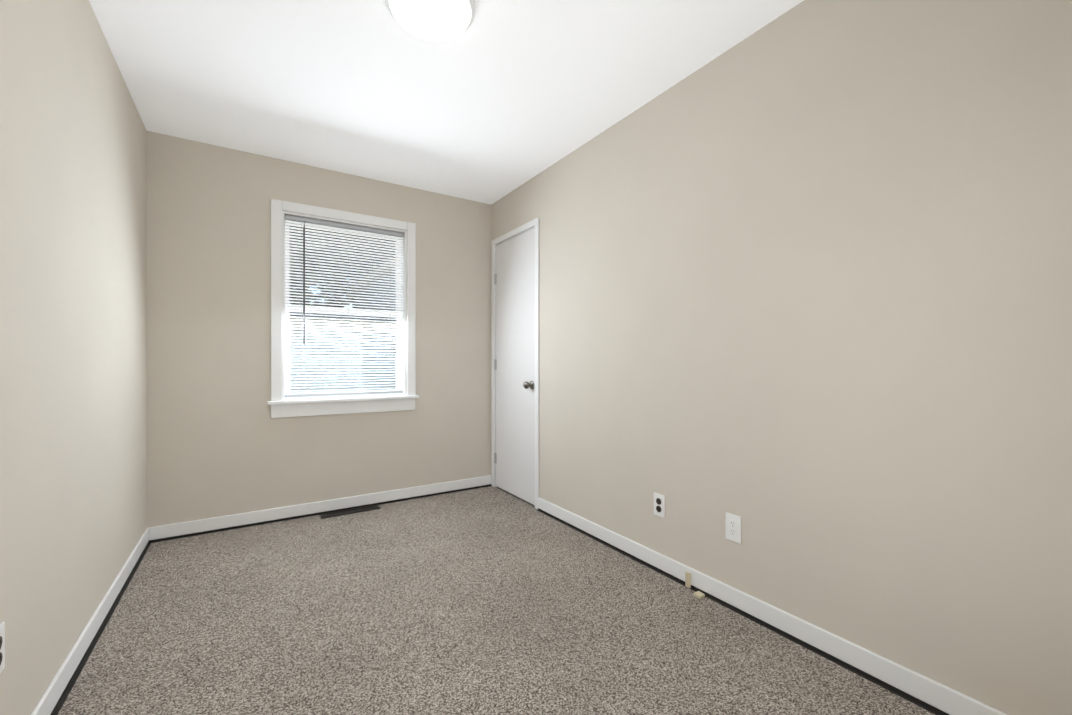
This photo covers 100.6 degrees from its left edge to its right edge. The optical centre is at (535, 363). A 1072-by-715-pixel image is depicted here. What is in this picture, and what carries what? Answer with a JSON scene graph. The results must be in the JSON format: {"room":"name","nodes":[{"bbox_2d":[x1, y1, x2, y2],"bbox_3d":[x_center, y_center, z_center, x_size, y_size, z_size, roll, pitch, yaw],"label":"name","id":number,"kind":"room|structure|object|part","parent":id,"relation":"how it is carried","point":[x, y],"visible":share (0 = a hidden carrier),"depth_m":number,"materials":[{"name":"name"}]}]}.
{"room":"empty bedroom","nodes":[
{"label":"empty bedroom","id":0,"kind":"room"},
{"bbox_2d":[0,0,146,714],"bbox_3d":[-1.359,-0.156,1.026,0.150,2.440,4.027,0,0,-33],"label":"wall","id":1,"kind":"structure","parent":0,"point":[73,404],"depth_m":1.47,"materials":[{"name":"beige paint"}]},
{"bbox_2d":[0,621,4,672],"bbox_3d":[-1.291,0.694,1.067,0.007,0.116,0.072,0,0,-33],"label":"electrical outlet","id":2,"kind":"object","parent":1,"relation":"attached to","point":[2,645],"visible":1,"depth_m":1.09,"materials":[{"name":"white plastic"}]},
{"bbox_2d":[31,527,150,714],"bbox_3d":[-1.286,1.019,1.074,0.024,0.090,3.727,0,0,-33],"label":"baseboard","id":3,"kind":"structure","parent":1,"relation":"attached to","point":[49,699],"depth_m":1.63,"materials":[{"name":"white paint"}]},
{"bbox_2d":[146,130,490,527],"bbox_3d":[-1.388,-0.157,3.314,2.281,2.440,0.150,0,0,-33],"label":"wall","id":4,"kind":"structure","parent":0,"point":[221,441],"depth_m":2.94,"materials":[{"name":"beige paint"}]},
{"bbox_2d":[149,475,490,542],"bbox_3d":[-1.335,1.018,3.245,2.268,0.090,0.024,0,0,-33],"label":"baseboard","id":5,"kind":"structure","parent":4,"relation":"attached to","point":[187,527],"depth_m":3.07,"materials":[{"name":"white paint"}]},
{"bbox_2d":[267,395,418,404],"bbox_3d":[-1.372,0.266,3.253,1.017,0.025,0.120,0,0,-33],"label":"window sill","id":6,"kind":"structure","parent":4,"relation":"attached to","point":[329,400],"depth_m":3.18,"materials":[{"name":"white paint"}]},
{"bbox_2d":[271,199,415,417],"bbox_3d":[-1.396,-0.364,3.290,0.977,1.465,0.154,0,0,-33],"label":"window","id":7,"kind":"structure","parent":4,"relation":"in","point":[278,207],"depth_m":3.24,"materials":[{"name":"white paint"}]},
{"bbox_3d":[-1.430,-0.690,3.344,0.817,0.654,0.026,0,0,-33],"label":"window sash","id":8,"kind":"part","parent":7,"relation":"part of","materials":[{"name":"white wood"}]},
{"bbox_3d":[-1.430,-0.690,3.344,0.757,0.594,0.004,0,0,-33],"label":"glass","id":9,"kind":"part","parent":7,"relation":"part of","materials":[{"name":"clear glass"}]},
{"bbox_3d":[-1.360,0.323,3.235,0.977,0.090,0.014,0,0,-33],"label":"window apron","id":10,"kind":"part","parent":7,"relation":"part of","materials":[{"name":"white wood"}]},
{"bbox_3d":[-1.415,-0.075,3.320,0.817,0.654,0.026,0,0,-33],"label":"window sash","id":11,"kind":"part","parent":7,"relation":"part of","materials":[{"name":"white wood"}]},
{"bbox_3d":[-1.415,-0.075,3.320,0.757,0.594,0.004,0,0,-33],"label":"glass","id":12,"kind":"part","parent":7,"relation":"part of","materials":[{"name":"clear glass"}]},
{"bbox_3d":[-1.382,0.226,3.270,0.809,0.018,0.021,0,0,-33],"label":"window blind bottom rail","id":13,"kind":"part","parent":7,"relation":"part of","materials":[{"name":"white plastic"}]},
{"bbox_2d":[282,211,406,399],"bbox_3d":[-1.404,-0.377,3.303,0.846,1.308,0.148,0,0,-33],"label":"liner","id":14,"kind":"object","parent":4,"relation":"attached to","point":[404,318],"visible":0.5,"depth_m":3.46,"materials":[{"name":"white paint"}]},
{"bbox_2d":[285,215,403,236],"bbox_3d":[-1.382,-1.002,3.268,0.809,0.027,0.031,0,0,-33],"label":"blind headrail","id":15,"kind":"object","parent":14,"relation":"attached to","point":[334,224],"visible":0.98,"depth_m":3.24,"materials":[{"name":"grey plastic"}]},
{"bbox_2d":[301,221,301,393],"bbox_3d":[-1.631,-0.385,3.094,0.002,1.207,0.002,0,0,-33],"label":"blind cord","id":16,"kind":"object","parent":15,"relation":"hanging from","point":[301,221],"depth_m":3.09,"materials":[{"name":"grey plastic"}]},
{"bbox_2d":[303,223,304,343],"bbox_3d":[-1.613,-0.556,3.095,0.012,0.856,0.017,0,0,-33],"label":"blind wand","id":17,"kind":"object","parent":15,"relation":"hanging from","point":[304,284],"visible":0.96,"depth_m":3.09,"materials":[{"name":"grey plastic"}]},
{"bbox_2d":[347,231,347,392],"bbox_3d":[-1.375,-0.385,3.258,0.002,1.207,0.002,0,0,-33],"label":"blind cord","id":18,"kind":"object","parent":15,"relation":"hanging from","point":[347,310],"depth_m":3.28,"materials":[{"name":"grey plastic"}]},
{"bbox_2d":[389,235,390,390],"bbox_3d":[-1.120,-0.386,3.423,0.002,1.207,0.002,0,0,-33],"label":"blind cord","id":19,"kind":"object","parent":15,"relation":"hanging from","point":[389,235],"depth_m":3.42,"materials":[{"name":"white fabric"}]},
{"bbox_2d":[89,0,803,204],"bbox_3d":[-0.338,-1.426,1.684,2.581,0.100,4.027,0,0,-33],"label":"ceiling","id":20,"kind":"structure","parent":0,"point":[495,101],"depth_m":2.13,"materials":[{"name":"white paint"}]},
{"bbox_2d":[385,0,474,41],"bbox_3d":[-0.402,-1.333,1.698,0.336,0.086,0.336,0,0,-33],"label":"dome light fixture","id":21,"kind":"object","parent":20,"relation":"attached to","point":[437,20],"visible":1,"depth_m":1.68,"materials":[{"name":"white glass"}]},
{"bbox_2d":[58,486,934,714],"bbox_3d":[-0.338,1.114,1.685,2.581,0.100,4.027,0,0,-33],"label":"floor","id":22,"kind":"structure","parent":0,"point":[490,600],"depth_m":1.75,"materials":[{"name":"carpet"}]},
{"bbox_2d":[320,505,379,518],"bbox_3d":[-1.322,1.059,3.173,0.390,0.006,0.085,0,0,-33],"label":"air vent register","id":23,"kind":"object","parent":22,"relation":"on","point":[346,512],"visible":1,"depth_m":3.17,"materials":[{"name":"brown metal"}]},
{"bbox_2d":[685,571,704,598],"bbox_3d":[0.729,1.028,2.065,0.050,0.070,0.110,0,0,-33],"label":"jack","id":24,"kind":"object","parent":22,"relation":"on","point":[698,594],"visible":0.98,"depth_m":2.10,"materials":[{"name":"beige plastic"}]},
{"bbox_2d":[491,0,1071,714],"bbox_3d":[0.684,-0.157,2.343,0.150,2.440,4.027,0,0,-33],"label":"wall","id":25,"kind":"structure","parent":0,"point":[805,290],"depth_m":1.56,"materials":[{"name":"beige paint"}]},
{"bbox_2d":[494,227,534,504],"bbox_3d":[-0.190,0.024,3.537,0.100,2.054,0.640,0,0,-33],"label":"door","id":26,"kind":"structure","parent":25,"relation":"in","point":[515,370],"depth_m":3.51,"materials":[{"name":"white paint"}]},
{"bbox_3d":[-0.348,0.048,3.799,0.011,1.620,0.028,0,0,-33],"label":"door hinges","id":27,"kind":"part","parent":26,"relation":"part of","materials":[{"name":"silver metal"}]},
{"bbox_3d":[-0.059,0.163,3.301,0.065,0.062,0.062,0,0,-33],"label":"door knob","id":28,"kind":"part","parent":26,"relation":"part of","materials":[{"name":"grey metal"}]},
{"bbox_2d":[491,217,538,508],"bbox_3d":[-0.119,0.003,3.578,0.161,2.120,0.740,0,0,-33],"label":"door frame","id":29,"kind":"structure","parent":25,"relation":"attached to","point":[524,227],"depth_m":3.51,"materials":[{"name":"white paint"}]},
{"bbox_2d":[654,492,664,517],"bbox_3d":[0.631,0.728,2.281,0.007,0.116,0.072,0,0,-33],"label":"electrical outlet","id":30,"kind":"object","parent":25,"relation":"attached to","point":[659,505],"visible":1,"depth_m":2.27,"materials":[{"name":"white plastic"}]},
{"bbox_2d":[726,512,740,543],"bbox_3d":[0.856,0.716,1.932,0.007,0.116,0.072,0,0,-33],"label":"electrical outlet","id":31,"kind":"object","parent":25,"relation":"attached to","point":[733,527],"visible":1,"depth_m":1.93,"materials":[{"name":"white plastic"}]},
{"bbox_2d":[537,497,1006,714],"bbox_3d":[0.814,1.018,1.982,0.024,0.090,2.952,0,0,-33],"label":"baseboard","id":32,"kind":"structure","parent":25,"relation":"attached to","point":[944,698],"depth_m":1.68,"materials":[{"name":"white paint"}]},
{"label":"outside","id":33,"kind":"structure","parent":0,"visible":0},
{"bbox_3d":[-13.192,1.852,29.508,70.000,0.200,56.073,0,0,-33],"label":"lawn","id":34,"kind":"structure","parent":33,"visible":0},
{"bbox_2d":[334,236,343,307],"bbox_3d":[-7.581,-2.753,17.105,0.440,9.020,0.440,0,0,-33],"label":"trunk","id":35,"kind":"object","parent":34,"relation":"on","point":[338,280],"depth_m":16.99,"materials":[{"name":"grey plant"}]},
{"bbox_2d":[290,226,394,306],"bbox_3d":[-8.847,-7.733,18.683,12.668,12.343,12.741,0,0,-33],"label":"tree","id":36,"kind":"object","parent":35,"relation":"attached to","point":[332,266],"depth_m":15.64,"materials":[{"name":"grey plant"}]},
{"bbox_2d":[284,312,395,399],"bbox_3d":[-6.522,0.255,9.461,5.900,3.010,5.500,0,0,-33],"label":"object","id":37,"kind":"structure","parent":34,"relation":"on","point":[307,377],"depth_m":8.34,"materials":[{"name":"white"}]},
{"bbox_2d":[290,317,395,334],"bbox_3d":[-6.522,-0.705,9.461,5.900,0.190,5.500,0,0,-33],"label":"fascia","id":38,"kind":"object","parent":37,"relation":"attached to","point":[344,324],"depth_m":8.12,"materials":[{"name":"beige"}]},
{"bbox_2d":[352,270,395,355],"bbox_3d":[-2.155,-0.393,16.439,7.600,4.300,6.000,0,0,-33],"label":"house","id":39,"kind":"structure","parent":34,"relation":"on","point":[393,351],"depth_m":13.38,"materials":[{"name":"white"}]},
{"bbox_2d":[346,259,394,296],"bbox_3d":[-2.155,-2.643,16.438,8.000,0.200,6.400,0,0,-33],"label":"fascia","id":40,"kind":"object","parent":39,"relation":"attached to","point":[371,278],"depth_m":13.73,"materials":[{"name":"beige"}]},
{"bbox_2d":[392,357,395,389],"bbox_3d":[-3.327,0.810,10.366,0.950,1.900,0.060,0,0,-33],"label":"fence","id":41,"kind":"object","parent":34,"relation":"on","point":[394,359],"depth_m":10.35,"materials":[{"name":"white"}]}
]}

